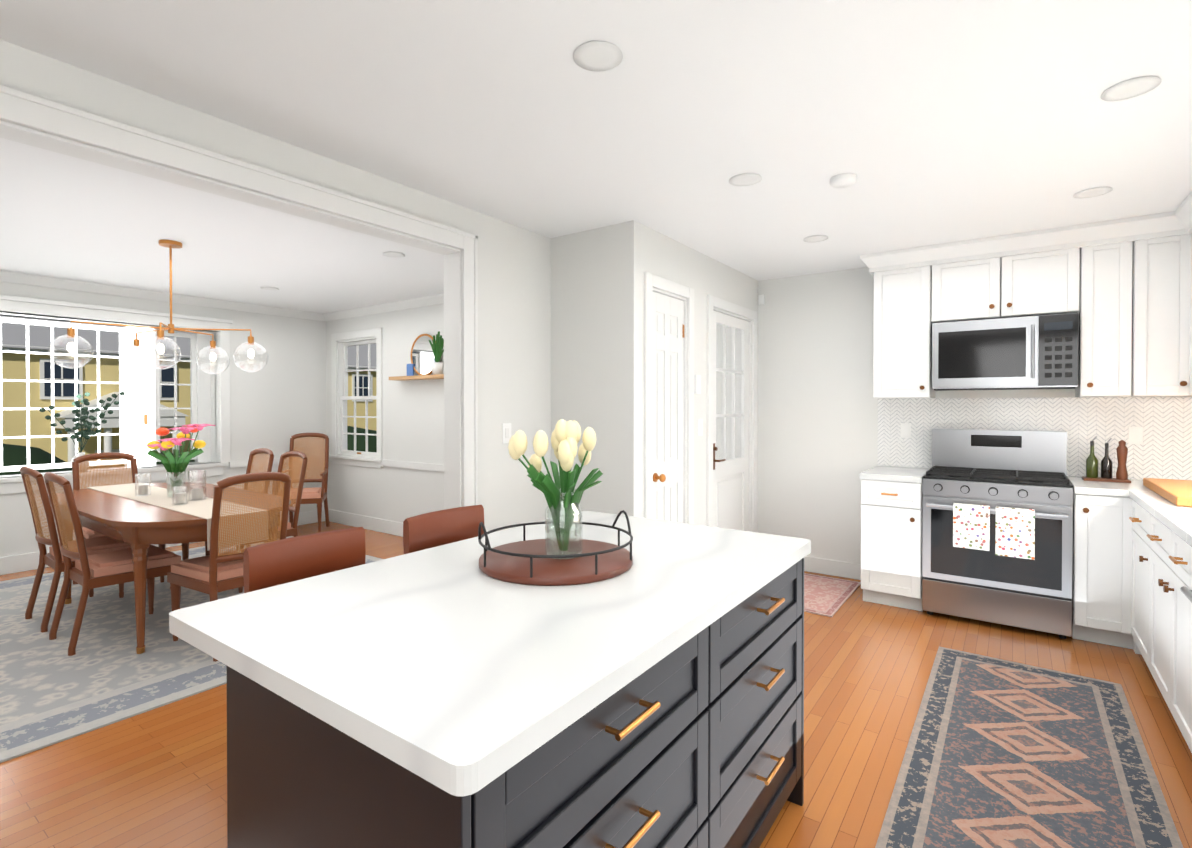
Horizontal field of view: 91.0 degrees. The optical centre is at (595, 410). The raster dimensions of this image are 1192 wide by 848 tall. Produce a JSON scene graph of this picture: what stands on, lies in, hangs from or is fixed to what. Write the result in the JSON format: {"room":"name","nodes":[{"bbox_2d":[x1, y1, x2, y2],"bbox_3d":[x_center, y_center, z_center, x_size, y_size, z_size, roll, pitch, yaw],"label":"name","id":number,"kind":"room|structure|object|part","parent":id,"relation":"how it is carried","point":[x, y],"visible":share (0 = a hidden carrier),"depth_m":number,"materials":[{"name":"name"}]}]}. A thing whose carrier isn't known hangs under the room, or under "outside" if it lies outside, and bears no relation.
{"room":"dining room and kitchen","nodes":[
{"label":"dining room and kitchen","id":0,"kind":"room"},
{"bbox_2d":[0,281,326,556],"bbox_3d":[-4.619,0.098,5.245,0.120,2.480,4.790,0,1,36],"label":"wall","id":1,"kind":"structure","parent":0,"point":[277,401],"depth_m":6.40,"materials":[{"name":"white paint"}]},
{"bbox_2d":[0,295,232,493],"bbox_3d":[-4.722,-0.135,5.249,0.385,1.625,2.560,0,1,36],"label":"bay window","id":2,"kind":"structure","parent":1,"relation":"in","point":[139,408],"depth_m":5.69,"materials":[{"name":"white wood"}]},
{"bbox_2d":[39,392,124,470],"bbox_3d":[-4.673,0.183,5.341,0.130,0.727,0.596,0,1,36],"label":"vase","id":3,"kind":"object","parent":2,"relation":"on","point":[87,424],"visible":0.96,"depth_m":5.33,"materials":[{"name":"white ceramic"}]},
{"bbox_2d":[0,270,323,467],"bbox_3d":[-4.534,-0.267,5.180,0.090,1.750,4.550,0,1,36],"label":"trim","id":4,"kind":"structure","parent":1,"relation":"attached to","point":[50,282],"depth_m":5.63,"materials":[{"name":"white wood"}]},
{"bbox_2d":[0,509,324,574],"bbox_3d":[-4.564,1.265,5.215,0.016,0.145,4.550,0,1,36],"label":"baseboard","id":5,"kind":"structure","parent":1,"relation":"attached to","point":[18,563],"depth_m":4.93,"materials":[{"name":"white"}]},
{"bbox_2d":[0,40,550,532],"bbox_3d":[-1.440,0.123,2.357,0.130,2.480,5.790,0,1,36],"label":"wall","id":6,"kind":"structure","parent":0,"point":[514,326],"depth_m":3.35,"materials":[{"name":"white paint"}]},
{"bbox_2d":[0,85,477,509],"bbox_3d":[-1.574,0.197,2.171,0.186,2.335,2.880,0,1,36],"label":"door frame","id":7,"kind":"structure","parent":6,"relation":"attached to","point":[460,428],"depth_m":2.53,"materials":[{"name":"white wood"}]},
{"bbox_2d":[502,423,510,442],"bbox_3d":[-0.534,0.133,3.506,0.009,0.120,0.075,0,1,36],"label":"switch plate","id":8,"kind":"object","parent":6,"relation":"attached to","point":[506,427],"depth_m":3.50,"materials":[{"name":"white plastic"}]},
{"bbox_2d":[326,303,443,522],"bbox_3d":[-1.313,0.093,5.751,4.910,2.480,0.120,0,1,36],"label":"wall","id":9,"kind":"structure","parent":0,"point":[413,420],"depth_m":6.23,"materials":[{"name":"white paint"}]},
{"bbox_2d":[329,328,382,467],"bbox_3d":[-2.709,-0.143,6.720,1.020,1.535,0.165,0,1,36],"label":"dining room window","id":10,"kind":"structure","parent":9,"relation":"in","point":[339,368],"depth_m":6.80,"materials":[{"name":"white wood"}]},
{"bbox_2d":[328,509,402,536],"bbox_3d":[-1.555,1.260,5.851,4.110,0.145,0.016,0,1,36],"label":"baseboard","id":11,"kind":"structure","parent":9,"relation":"attached to","point":[370,523],"depth_m":6.56,"materials":[{"name":"white"}]},
{"bbox_2d":[324,293,443,471],"bbox_3d":[-1.548,-0.272,5.797,4.050,1.750,0.075,0,1,36],"label":"trim","id":12,"kind":"structure","parent":9,"relation":"attached to","point":[435,299],"depth_m":6.18,"materials":[{"name":"white wood"}]},
{"bbox_2d":[389,331,443,380],"bbox_3d":[-1.683,-0.548,5.838,1.040,0.460,0.159,0,1,36],"label":"floating shelf","id":13,"kind":"object","parent":9,"relation":"attached to","point":[427,351],"visible":0.94,"depth_m":5.88,"materials":[{"name":"brown wood"}]},
{"bbox_3d":[-1.909,-0.420,6.022,0.100,0.129,0.015,0,1,36],"label":"blue frame","id":14,"kind":"part","parent":13,"relation":"part of","materials":[{"name":"blue"}]},
{"bbox_2d":[410,334,435,374],"bbox_3d":[-1.730,-0.563,5.909,0.431,0.431,0.024,0,1,36],"label":"mirror","id":15,"kind":"object","parent":13,"relation":"on","point":[422,355],"depth_m":5.92,"materials":[{"name":"gold metal"}]},
{"bbox_2d":[429,331,443,374],"bbox_3d":[-1.555,-0.561,5.739,0.248,0.416,0.133,0,1,36],"label":"plant","id":16,"kind":"object","parent":13,"relation":"on","point":[436,346],"depth_m":5.71,"materials":[{"name":"green plant"}]},
{"bbox_2d":[551,224,616,518],"bbox_3d":[-0.051,0.111,3.742,0.520,2.480,0.120,0,1,36],"label":"wall","id":17,"kind":"structure","parent":0,"point":[584,329],"depth_m":3.66,"materials":[{"name":"white paint"}]},
{"bbox_2d":[0,521,1191,847],"bbox_3d":[-1.543,1.406,3.179,8.900,0.100,7.150,0,1,36],"label":"floor","id":18,"kind":"structure","parent":0,"point":[154,777],"depth_m":2.37,"materials":[{"name":"brown wood"}]},
{"bbox_2d":[0,536,382,762],"bbox_3d":[-3.044,1.343,4.037,3.260,0.009,3.300,0,1,36],"label":"area rug","id":19,"kind":"object","parent":18,"relation":"on","point":[52,692],"visible":0.33,"depth_m":3.11,"materials":[{"name":"grey carpet"}]},
{"bbox_2d":[20,466,146,632],"bbox_3d":[-3.377,0.840,3.859,0.490,0.999,0.581,0,1,36],"label":"chair","id":20,"kind":"object","parent":19,"relation":"on","point":[53,558],"visible":0.71,"depth_m":3.65,"materials":[{"name":"brown wood"}]},
{"bbox_2d":[44,472,180,655],"bbox_3d":[-2.914,0.843,3.527,0.490,0.999,0.581,0,1,36],"label":"chair","id":21,"kind":"object","parent":19,"relation":"on","point":[88,572],"visible":0.71,"depth_m":3.39,"materials":[{"name":"brown wood"}]},
{"bbox_2d":[72,452,165,596],"bbox_3d":[-3.716,0.834,4.538,0.581,0.999,0.490,0,1,36],"label":"chair","id":22,"kind":"object","parent":19,"relation":"on","point":[120,457],"visible":0.31,"depth_m":4.64,"materials":[{"name":"brown wood"}]},
{"bbox_2d":[49,482,290,653],"bbox_3d":[-2.894,0.960,3.951,2.152,0.756,0.970,0,1,36],"label":"dining table","id":23,"kind":"object","parent":19,"relation":"on","point":[124,513],"visible":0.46,"depth_m":3.38,"materials":[{"name":"brown wood"}]},
{"bbox_2d":[135,473,150,495],"bbox_3d":[-3.117,0.506,4.032,0.088,0.150,0.088,0,1,24],"label":"glass jar","id":24,"kind":"object","parent":23,"relation":"on","point":[142,490],"depth_m":4.02,"materials":[{"name":"clear glass"}]},
{"bbox_2d":[146,424,215,497],"bbox_3d":[-2.820,0.335,3.977,0.444,0.492,0.355,0,1,36],"label":"flower vase","id":25,"kind":"object","parent":23,"relation":"on","point":[175,465],"visible":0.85,"depth_m":3.94,"materials":[{"name":"clear glass"}]},
{"bbox_2d":[172,484,192,504],"bbox_3d":[-2.603,0.529,3.665,0.079,0.110,0.079,0,1,24],"label":"glass jar","id":26,"kind":"object","parent":23,"relation":"on","point":[178,498],"depth_m":3.66,"materials":[{"name":"clear glass"}]},
{"bbox_2d":[188,470,205,500],"bbox_3d":[-2.619,0.487,3.849,0.098,0.190,0.098,0,1,24],"label":"glass jar","id":27,"kind":"object","parent":23,"relation":"on","point":[198,493],"depth_m":3.83,"materials":[{"name":"clear glass"}]},
{"bbox_2d":[167,472,290,661],"bbox_3d":[-2.122,0.843,3.447,0.581,0.999,0.490,0,1,36],"label":"chair","id":28,"kind":"object","parent":19,"relation":"on","point":[213,573],"visible":0.48,"depth_m":3.29,"materials":[{"name":"brown wood"}]},
{"bbox_2d":[205,448,273,555],"bbox_3d":[-3.088,0.830,4.968,0.490,0.999,0.581,0,1,36],"label":"chair","id":29,"kind":"object","parent":19,"relation":"on","point":[253,455],"visible":0.21,"depth_m":5.19,"materials":[{"name":"brown wood"}]},
{"bbox_2d":[237,451,307,592],"bbox_3d":[-2.640,0.833,4.648,0.490,0.999,0.581,0,1,36],"label":"chair","id":30,"kind":"object","parent":19,"relation":"on","point":[293,530],"visible":0.35,"depth_m":4.78,"materials":[{"name":"brown wood"}]},
{"bbox_2d":[272,433,329,532],"bbox_3d":[-3.191,0.783,6.404,0.512,1.069,0.581,0,1,-12],"label":"chair","id":31,"kind":"object","parent":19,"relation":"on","point":[317,496],"visible":0.58,"depth_m":6.61,"materials":[{"name":"brown wood"}]},
{"bbox_2d":[243,527,365,592],"bbox_3d":[-0.823,0.896,1.886,0.571,0.938,0.433,0,1,36],"label":"stool","id":32,"kind":"object","parent":18,"relation":"on","point":[278,562],"visible":0.21,"depth_m":1.99,"materials":[{"name":"brown leather"}]},
{"bbox_2d":[403,505,483,553],"bbox_3d":[-0.480,0.892,2.366,0.571,0.938,0.433,0,1,36],"label":"stool","id":33,"kind":"object","parent":18,"relation":"on","point":[433,529],"visible":0.25,"depth_m":2.47,"materials":[{"name":"brown leather"}]},
{"bbox_2d":[226,547,810,847],"bbox_3d":[0.005,0.929,1.595,0.732,0.880,1.546,0,1,36],"label":"kitchen island","id":34,"kind":"object","parent":18,"relation":"on","point":[702,746],"depth_m":1.12,"materials":[{"name":"black wood"}]},
{"bbox_2d":[169,511,810,806],"bbox_3d":[-0.107,0.469,1.671,0.980,0.040,1.580,0,1,36],"label":"island countertop","id":35,"kind":"structure","parent":34,"relation":"on","point":[443,669],"depth_m":1.19,"materials":[{"name":"white stone"}]},
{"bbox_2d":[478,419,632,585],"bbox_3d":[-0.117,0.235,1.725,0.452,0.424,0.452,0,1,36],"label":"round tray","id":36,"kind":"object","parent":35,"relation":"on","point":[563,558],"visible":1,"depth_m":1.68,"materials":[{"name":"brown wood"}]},
{"bbox_2d":[508,419,602,558],"bbox_3d":[-0.108,0.224,1.732,0.274,0.400,0.303,0,1,36],"label":"tulip vase","id":37,"kind":"object","parent":36,"relation":"on","point":[561,498],"depth_m":1.69,"materials":[{"name":"clear glass"}]},
{"bbox_2d":[804,573,860,616],"bbox_3d":[1.462,1.340,4.442,0.840,0.008,0.900,0,1,36],"label":"rug","id":38,"kind":"object","parent":18,"relation":"on","point":[826,596],"visible":0.29,"depth_m":4.29,"materials":[{"name":"pink carpet"}]},
{"bbox_2d":[859,478,922,610],"bbox_3d":[2.175,0.909,4.228,0.373,0.876,0.627,0,1,36],"label":"base cabinet","id":39,"kind":"object","parent":18,"relation":"on","point":[891,512],"depth_m":3.98,"materials":[{"name":"white wood"}]},
{"bbox_2d":[859,466,928,481],"bbox_3d":[2.169,0.451,4.219,0.381,0.040,0.641,0,1,36],"label":"countertop","id":40,"kind":"structure","parent":39,"relation":"on","point":[877,473],"depth_m":4.05,"materials":[{"name":"white stone"}]},
{"bbox_2d":[922,429,1072,638],"bbox_3d":[2.612,0.742,3.843,0.770,1.215,0.708,0,1,36],"label":"range","id":41,"kind":"object","parent":18,"relation":"on","point":[997,539],"visible":1,"depth_m":3.65,"materials":[{"name":"silver metal"}]},
{"bbox_2d":[953,503,989,550],"bbox_3d":[2.331,0.716,3.640,0.190,0.272,0.052,0,1,36],"label":"towel","id":42,"kind":"object","parent":41,"relation":"hanging from","point":[971,522],"depth_m":3.62,"materials":[{"name":"white fabric"}]},
{"bbox_2d":[995,506,1034,559],"bbox_3d":[2.510,0.727,3.512,0.190,0.292,0.052,0,1,36],"label":"towel","id":43,"kind":"object","parent":41,"relation":"hanging from","point":[1015,527],"depth_m":3.49,"materials":[{"name":"white fabric"}]},
{"bbox_2d":[875,647,1182,847],"bbox_3d":[1.520,1.360,2.064,0.780,0.008,2.600,0,1,36],"label":"runner rug","id":44,"kind":"object","parent":18,"relation":"on","point":[1000,753],"visible":1,"depth_m":2.22,"materials":[{"name":"multicoloured carpet"}]},
{"bbox_2d":[1072,490,1118,646],"bbox_3d":[3.061,0.915,3.569,0.269,0.876,0.668,0,1,36],"label":"base cabinet","id":45,"kind":"object","parent":18,"relation":"on","point":[1095,563],"depth_m":3.36,"materials":[{"name":"white wood"}]},
{"bbox_2d":[1067,476,1149,493],"bbox_3d":[3.310,0.458,3.403,0.867,0.040,0.641,0,1,36],"label":"countertop","id":46,"kind":"structure","parent":45,"relation":"on","point":[1096,487],"depth_m":3.40,"materials":[{"name":"white stone"}]},
{"bbox_2d":[1082,436,1130,482],"bbox_3d":[3.182,0.297,3.658,0.220,0.277,0.140,0,1,36],"label":"bottle","id":47,"kind":"object","parent":46,"relation":"on","point":[1106,467],"visible":1,"depth_m":3.65,"materials":[{"name":"green glass"}]},
{"bbox_2d":[1119,494,1146,663],"bbox_3d":[3.052,0.921,2.863,0.656,0.876,0.612,0,1,36],"label":"base cabinet","id":48,"kind":"object","parent":18,"relation":"on","point":[1132,561],"depth_m":3.24,"materials":[{"name":"white wood"}]},
{"bbox_2d":[1147,514,1162,695],"bbox_3d":[2.787,0.924,2.460,0.618,0.876,0.596,0,1,36],"label":"base cabinet","id":49,"kind":"object","parent":18,"relation":"on","point":[1154,531],"depth_m":2.74,"materials":[{"name":"white wood"}]},
{"bbox_2d":[1163,526,1191,752],"bbox_3d":[2.525,0.928,2.093,0.618,0.876,0.533,0,1,36],"label":"base cabinet","id":50,"kind":"object","parent":18,"relation":"on","point":[1177,556],"depth_m":2.36,"materials":[{"name":"white wood"}]},
{"bbox_2d":[1127,490,1191,549],"bbox_3d":[1.776,0.479,1.054,0.631,0.040,4.965,0,1,36],"label":"countertop","id":51,"kind":"structure","parent":50,"relation":"on","point":[1177,519],"depth_m":2.60,"materials":[{"name":"white stone"}]},
{"bbox_2d":[1143,478,1191,506],"bbox_3d":[3.142,0.418,2.950,0.460,0.046,0.880,0,1,36],"label":"cutting board","id":52,"kind":"object","parent":51,"relation":"on","point":[1176,492],"visible":1,"depth_m":3.00,"materials":[{"name":"brown wood"}]},
{"bbox_2d":[0,0,1191,312],"bbox_3d":[-1.543,-1.174,3.157,8.900,0.100,7.150,0,1,36],"label":"ceiling","id":53,"kind":"structure","parent":0,"point":[930,122],"depth_m":2.29,"materials":[{"name":"white paint"}]},
{"bbox_2d":[48,240,267,374],"bbox_3d":[-2.930,-0.695,3.896,1.031,0.869,1.043,0,1,36],"label":"chandelier","id":54,"kind":"object","parent":53,"relation":"hanging from","point":[170,328],"visible":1,"depth_m":3.92,"materials":[{"name":"gold metal"}]},
{"bbox_2d":[261,287,278,290],"bbox_3d":[-3.040,-1.140,5.464,0.154,0.007,0.154,0,1,9],"label":"recessed light","id":55,"kind":"object","parent":53,"relation":"in","point":[265,288],"depth_m":5.44,"materials":[{"name":"white plastic"}]},
{"bbox_2d":[383,251,404,257],"bbox_3d":[-1.460,-1.129,4.235,0.154,0.007,0.154,0,1,27],"label":"recessed light","id":56,"kind":"object","parent":53,"relation":"in","point":[389,254],"depth_m":4.22,"materials":[{"name":"white plastic"}]},
{"bbox_2d":[573,41,622,71],"bbox_3d":[0.007,-1.109,1.834,0.154,0.007,0.154,0,1,9],"label":"recessed light","id":57,"kind":"object","parent":53,"relation":"in","point":[597,56],"depth_m":1.83,"materials":[{"name":"white plastic"}]},
{"bbox_2d":[729,173,761,185],"bbox_3d":[0.722,-1.117,2.835,0.154,0.007,0.154,0,1,-9],"label":"recessed light","id":58,"kind":"object","parent":53,"relation":"in","point":[746,179],"depth_m":2.82,"materials":[{"name":"white plastic"}]},
{"bbox_2d":[803,235,827,241],"bbox_3d":[1.438,-1.126,3.835,0.154,0.007,0.154,0,1,9],"label":"recessed light","id":59,"kind":"object","parent":53,"relation":"in","point":[816,238],"depth_m":3.82,"materials":[{"name":"white plastic"}]},
{"bbox_2d":[830,173,856,187],"bbox_3d":[1.190,-1.104,2.820,0.124,0.034,0.124,0,1,36],"label":"smoke detector","id":60,"kind":"object","parent":53,"relation":"attached to","point":[844,180],"visible":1,"depth_m":2.79,"materials":[{"name":"white plastic"}]},
{"bbox_2d":[1073,187,1112,198],"bbox_3d":[2.546,-1.119,3.006,0.154,0.007,0.154,0,1,9],"label":"recessed light","id":61,"kind":"object","parent":53,"relation":"in","point":[1097,191],"depth_m":2.99,"materials":[{"name":"white plastic"}]},
{"bbox_2d":[1101,76,1160,100],"bbox_3d":[1.843,-1.110,2.021,0.154,0.007,0.154,0,1,-9],"label":"recessed light","id":62,"kind":"object","parent":53,"relation":"in","point":[1134,87],"depth_m":2.01,"materials":[{"name":"white plastic"}]},
{"bbox_2d":[617,220,757,532],"bbox_3d":[0.774,0.105,4.345,0.120,2.480,2.060,0,1,36],"label":"wall","id":63,"kind":"structure","parent":0,"point":[641,249],"depth_m":3.56,"materials":[{"name":"white paint"}]},
{"bbox_2d":[653,292,683,522],"bbox_3d":[0.485,0.293,3.836,0.114,2.090,0.476,0,1,36],"label":"closet door","id":64,"kind":"structure","parent":63,"relation":"in","point":[668,376],"depth_m":3.85,"materials":[{"name":"white wood"}]},
{"bbox_2d":[644,272,756,531],"bbox_3d":[0.794,0.248,4.357,0.140,2.195,1.870,0,1,36],"label":"door frame","id":65,"kind":"structure","parent":63,"relation":"attached to","point":[651,281],"depth_m":4.04,"materials":[{"name":"white wood"}]},
{"bbox_2d":[698,419,702,435],"bbox_3d":[0.750,0.117,4.200,0.009,0.120,0.075,0,1,36],"label":"switch plate","id":66,"kind":"object","parent":63,"relation":"attached to","point":[700,421],"depth_m":4.19,"materials":[{"name":"white plastic"}]},
{"bbox_2d":[713,311,749,530],"bbox_3d":[1.090,0.285,4.700,0.103,2.090,0.806,0,1,36],"label":"glazed door","id":67,"kind":"structure","parent":63,"relation":"in","point":[731,493],"depth_m":4.75,"materials":[{"name":"white wood"}]},
{"bbox_2d":[716,267,1132,563],"bbox_3d":[2.409,0.104,4.516,3.880,2.480,0.120,0,1,36],"label":"wall","id":68,"kind":"structure","parent":0,"point":[817,428],"depth_m":4.85,"materials":[{"name":"white paint"}]},
{"bbox_2d":[758,294,764,304],"bbox_3d":[1.443,-0.971,5.108,0.050,0.080,0.025,0,1,36],"label":"switch plate","id":69,"kind":"object","parent":68,"relation":"attached to","point":[761,298],"depth_m":5.10,"materials":[{"name":"white plastic"}]},
{"bbox_2d":[804,556,860,579],"bbox_3d":[1.807,1.278,4.871,0.960,0.125,0.020,0,1,36],"label":"baseboard","id":70,"kind":"structure","parent":68,"relation":"attached to","point":[811,564],"depth_m":4.77,"materials":[{"name":"white wood"}]},
{"bbox_2d":[872,247,934,398],"bbox_3d":[2.273,-0.613,4.316,0.365,1.039,0.346,0,1,36],"label":"upper cabinet","id":71,"kind":"object","parent":68,"relation":"attached to","point":[902,350],"depth_m":4.17,"materials":[{"name":"white wood"}]},
{"bbox_2d":[900,423,910,437],"bbox_3d":[2.360,0.149,4.467,0.070,0.110,0.007,0,1,36],"label":"switch plate","id":72,"kind":"object","parent":68,"relation":"attached to","point":[905,427],"depth_m":4.46,"materials":[{"name":"white plastic"}]},
{"bbox_2d":[932,235,1015,322],"bbox_3d":[2.612,-0.874,4.072,0.458,0.513,0.346,0,1,36],"label":"upper cabinet","id":73,"kind":"object","parent":68,"relation":"attached to","point":[974,279],"depth_m":3.91,"materials":[{"name":"white wood"}]},
{"bbox_2d":[932,313,1078,390],"bbox_3d":[2.731,-0.375,3.948,0.784,0.463,0.415,0,1,36],"label":"microwave","id":74,"kind":"object","parent":73,"relation":"attached to","point":[1027,352],"visible":1,"depth_m":3.79,"materials":[{"name":"silver metal"}]},
{"bbox_2d":[1016,224,1083,316],"bbox_3d":[2.887,-0.873,3.875,0.462,0.513,0.346,0,1,36],"label":"upper cabinet","id":75,"kind":"object","parent":68,"relation":"attached to","point":[1050,263],"depth_m":3.68,"materials":[{"name":"white wood"}]},
{"bbox_2d":[1075,220,1115,396],"bbox_3d":[3.200,-0.608,3.653,0.301,1.039,0.346,0,1,36],"label":"upper cabinet","id":76,"kind":"object","parent":68,"relation":"attached to","point":[1097,326],"depth_m":3.55,"materials":[{"name":"white wood"}]},
{"bbox_2d":[1128,427,1142,443],"bbox_3d":[3.418,0.156,3.710,0.070,0.110,0.007,0,1,36],"label":"switch plate","id":77,"kind":"object","parent":68,"relation":"attached to","point":[1135,435],"depth_m":3.71,"materials":[{"name":"white plastic"}]},
{"bbox_2d":[1180,586,1191,602],"bbox_3d":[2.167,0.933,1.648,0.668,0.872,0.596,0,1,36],"label":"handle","id":78,"kind":"object","parent":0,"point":[1186,592],"visible":1,"depth_m":2.00,"materials":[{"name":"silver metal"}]},
{"bbox_3d":[1.951,0.138,0.645,0.120,2.480,6.950,0,1,36],"label":"wall","id":79,"kind":"structure","parent":0,"visible":0},
{"bbox_2d":[878,397,1191,479],"bbox_3d":[3.022,0.170,3.999,2.010,0.524,0.008,0,1,36],"label":"tile backsplash","id":80,"kind":"structure","parent":79,"relation":"attached to","point":[1163,450],"depth_m":3.88,"materials":[{"name":"white tile"}]},
{"bbox_2d":[1116,211,1179,396],"bbox_3d":[3.341,-0.606,3.527,0.319,1.039,0.389,0,1,36],"label":"upper cabinet","id":81,"kind":"object","parent":79,"relation":"attached to","point":[1122,287],"depth_m":3.42,"materials":[{"name":"white wood"}]},
{"bbox_2d":[1176,195,1191,396],"bbox_3d":[3.338,-0.602,3.020,0.388,1.039,0.562,0,1,36],"label":"upper cabinet","id":82,"kind":"object","parent":79,"relation":"attached to","point":[1184,352],"depth_m":3.33,"materials":[{"name":"white wood"}]},
{"bbox_3d":[-7.616,3.052,23.672,120.000,2.650,130.000,0,1,36],"label":"ground","id":83,"kind":"structure","parent":0,"visible":0},
{"bbox_2d":[0,315,376,462],"bbox_3d":[-22.465,-0.540,25.653,10.300,9.400,29.000,0,1,36],"label":"house","id":84,"kind":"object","parent":83,"relation":"on","point":[14,367],"visible":0.19,"depth_m":22.78,"materials":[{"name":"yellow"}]},
{"bbox_2d":[0,426,376,474],"bbox_3d":[-0.306,-1.346,16.155,24.410,11.177,33.663,0,1,36],"label":"trees","id":85,"kind":"object","parent":83,"relation":"on","point":[14,455],"visible":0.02,"depth_m":10.99,"materials":[{"name":"green plant"}]}
]}

